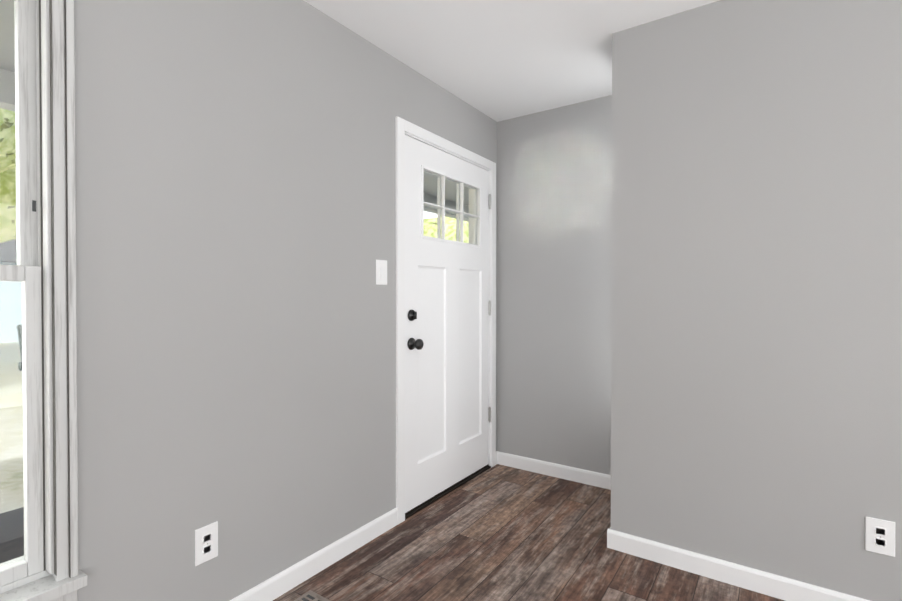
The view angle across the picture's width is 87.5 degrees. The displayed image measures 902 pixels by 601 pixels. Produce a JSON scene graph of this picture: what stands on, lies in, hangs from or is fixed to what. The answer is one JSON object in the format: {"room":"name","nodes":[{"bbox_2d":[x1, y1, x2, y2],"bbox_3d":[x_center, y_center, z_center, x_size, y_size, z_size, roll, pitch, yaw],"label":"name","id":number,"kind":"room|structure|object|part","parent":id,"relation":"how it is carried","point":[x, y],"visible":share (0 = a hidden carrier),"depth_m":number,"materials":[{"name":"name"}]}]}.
{"room":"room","nodes":[
{"label":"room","id":0,"kind":"room"},
{"bbox_2d":[74,0,496,600],"bbox_3d":[-1.611,0.034,0.660,0.160,2.540,6.940,0,1,34],"label":"wall","id":1,"kind":"structure","parent":0,"point":[234,242],"depth_m":1.71,"materials":[{"name":"grey paint"}]},
{"bbox_2d":[0,0,77,593],"bbox_3d":[-1.413,-0.065,0.951,0.216,1.733,1.016,0,1,34],"label":"window","id":2,"kind":"structure","parent":1,"relation":"in","point":[53,311],"depth_m":1.29,"materials":[{"name":"grey"}]},
{"bbox_3d":[-1.410,-0.069,0.949,0.077,1.640,0.923,0,1,34],"label":"window sashes","id":3,"kind":"part","parent":2,"relation":"part of","materials":[{"name":"white wood"}]},
{"bbox_2d":[32,200,35,211],"bbox_3d":[-1.135,-0.257,1.282,0.003,0.030,0.008,0,1,34],"label":"window latch","id":4,"kind":"object","parent":2,"relation":"attached to","point":[33,205],"depth_m":1.28,"materials":[{"name":"black metal"}]},
{"bbox_2d":[0,569,86,600],"bbox_3d":[-1.342,0.823,0.911,0.088,0.108,1.037,0,1,34],"label":"sill","id":5,"kind":"structure","parent":1,"relation":"attached to","point":[48,588],"depth_m":1.26,"materials":[{"name":"paint"}]},
{"bbox_2d":[195,521,217,565],"bbox_3d":[-0.847,0.843,1.635,0.008,0.124,0.080,0,1,34],"label":"outlet","id":6,"kind":"object","parent":1,"relation":"attached to","point":[209,532],"visible":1,"depth_m":1.63,"materials":[{"name":"white plastic"}]},
{"bbox_2d":[230,508,397,600],"bbox_3d":[-1.847,1.146,0.174,0.013,0.086,5.532,0,1,34],"label":"baseboard","id":7,"kind":"structure","parent":1,"relation":"attached to","point":[274,587],"depth_m":2.03,"materials":[{"name":"white wood"}]},
{"bbox_2d":[376,259,386,284],"bbox_3d":[-0.344,-0.141,2.355,0.012,0.124,0.080,0,1,34],"label":"switch plate","id":8,"kind":"object","parent":1,"relation":"attached to","point":[381,272],"visible":1,"depth_m":2.35,"materials":[{"name":"white plastic"}]},
{"bbox_2d":[395,116,495,523],"bbox_3d":[-0.053,0.103,2.921,0.176,2.118,1.045,0,1,34],"label":"door frame","id":9,"kind":"structure","parent":1,"relation":"attached to","point":[402,126],"depth_m":2.49,"materials":[{"name":"white wood"}]},
{"bbox_2d":[405,135,490,512],"bbox_3d":[0.014,0.127,2.881,0.121,2.030,0.919,0,1,34],"label":"door","id":10,"kind":"structure","parent":1,"relation":"in","point":[446,367],"depth_m":2.83,"materials":[{"name":"white paint"}]},
{"bbox_3d":[-0.187,0.159,2.544,0.071,0.219,0.066,0,1,34],"label":"door knob and deadbolt","id":11,"kind":"part","parent":10,"relation":"part of","materials":[{"name":"black metal"}]},
{"bbox_3d":[-0.002,-0.555,2.910,0.006,0.386,0.626,0,1,34],"label":"glass","id":12,"kind":"part","parent":10,"relation":"part of","materials":[{"name":"clear glass"}]},
{"bbox_3d":[-0.002,-0.555,2.910,0.056,0.410,0.650,0,1,34],"label":"lite frame","id":13,"kind":"part","parent":10,"relation":"part of","materials":[{"name":"white paint"}]},
{"bbox_3d":[0.253,0.053,3.265,0.052,1.574,0.015,0,1,34],"label":"door hinges","id":14,"kind":"part","parent":10,"relation":"part of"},
{"bbox_2d":[304,0,718,121],"bbox_3d":[0.353,-1.283,-0.698,4.920,0.120,6.940,0,1,34],"label":"ceiling","id":15,"kind":"structure","parent":0,"point":[498,60],"depth_m":2.27,"materials":[{"name":"white paint"}]},
{"bbox_2d":[273,464,784,600],"bbox_3d":[0.353,1.257,-0.673,4.600,0.120,6.620,0,1,34],"label":"floor","id":16,"kind":"structure","parent":0,"point":[498,532],"depth_m":2.13,"materials":[{"name":"brown wood"}]},
{"bbox_2d":[294,590,329,600],"bbox_3d":[-0.599,1.170,1.733,0.140,0.008,0.315,0,1,34],"label":"floor vent","id":17,"kind":"object","parent":16,"relation":"in","point":[310,595],"visible":1,"depth_m":1.85,"materials":[{"name":"brown metal"}]},
{"bbox_2d":[405,464,490,519],"bbox_3d":[-0.067,1.150,2.941,0.202,0.024,0.918,0,1,34],"label":"threshold","id":18,"kind":"object","parent":16,"relation":"on","point":[418,508],"visible":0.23,"depth_m":2.82,"materials":[{"name":"brown metal"}]},
{"bbox_2d":[497,95,611,474],"bbox_3d":[2.334,0.020,2.067,4.760,2.540,0.160,0,1,34],"label":"wall","id":19,"kind":"structure","parent":0,"point":[554,214],"depth_m":3.09,"materials":[{"name":"grey paint"}]},
{"bbox_2d":[496,451,610,489],"bbox_3d":[0.729,1.117,3.069,0.990,0.086,0.020,0,1,34],"label":"baseboard","id":20,"kind":"structure","parent":19,"relation":"attached to","point":[601,480],"depth_m":3.09,"materials":[{"name":"white wood"}]},
{"bbox_2d":[611,0,901,600],"bbox_3d":[2.438,-0.034,1.483,3.610,2.420,0.684,0,1,34],"label":"wall","id":21,"kind":"structure","parent":0,"point":[756,344],"depth_m":1.89,"materials":[{"name":"grey paint"}]},
{"bbox_2d":[607,527,869,600],"bbox_3d":[2.220,1.136,1.223,3.583,0.086,0.013,0,1,34],"label":"baseboard","id":22,"kind":"structure","parent":21,"relation":"attached to","point":[773,585],"depth_m":1.96,"materials":[{"name":"white wood"}]},
{"bbox_2d":[865,516,894,556],"bbox_3d":[1.538,0.846,1.689,0.080,0.124,0.008,0,1,34],"label":"outlet","id":23,"kind":"object","parent":21,"relation":"attached to","point":[874,537],"visible":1,"depth_m":1.69,"materials":[{"name":"white plastic"}]},
{"label":"outside","id":24,"kind":"structure","parent":0,"visible":0},
{"bbox_2d":[0,342,23,513],"bbox_3d":[-20.547,1.584,26.119,59.839,0.200,100.000,0,1,34],"label":"ground","id":25,"kind":"structure","parent":24,"point":[10,374],"depth_m":6.18,"materials":[{"name":"beige concrete"}]},
{"bbox_2d":[0,230,21,342],"bbox_3d":[-18.876,-1.069,21.312,8.600,5.200,10.600,0,1,34],"label":"house","id":26,"kind":"structure","parent":25,"relation":"on","point":[5,248],"depth_m":17.70,"materials":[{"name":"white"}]},
{"bbox_2d":[0,507,23,542],"bbox_3d":[-2.366,1.511,3.058,0.500,0.400,9.500,0,1,34],"label":"ground","id":27,"kind":"structure","parent":25,"relation":"on","point":[11,522],"depth_m":2.75,"materials":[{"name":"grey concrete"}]},
{"bbox_2d":[0,536,23,563],"bbox_3d":[-1.495,1.511,2.462,1.610,0.410,9.500,0,1,34],"label":"ground","id":28,"kind":"structure","parent":25,"relation":"on","point":[16,554],"depth_m":2.47,"materials":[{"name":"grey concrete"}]},
{"bbox_2d":[0,0,468,221],"bbox_3d":[-1.545,-0.034,2.481,1.790,2.680,9.500,0,1,34],"label":"porch roof","id":29,"kind":"structure","parent":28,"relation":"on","point":[428,196],"depth_m":2.57,"materials":[{"name":"white"}]},
{"bbox_2d":[16,325,21,370],"bbox_3d":[-9.657,1.097,11.079,0.636,1.070,0.714,0,1,34],"label":"trash bin","id":30,"kind":"object","parent":25,"relation":"on","point":[20,345],"depth_m":10.90,"materials":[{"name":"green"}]},
{"bbox_2d":[0,108,468,242],"bbox_3d":[-8.251,-4.126,16.519,16.633,11.409,29.350,0,1,34],"label":"trees","id":31,"kind":"object","parent":25,"relation":"on","point":[4,235],"depth_m":7.98,"materials":[{"name":"green plant"}]}
]}

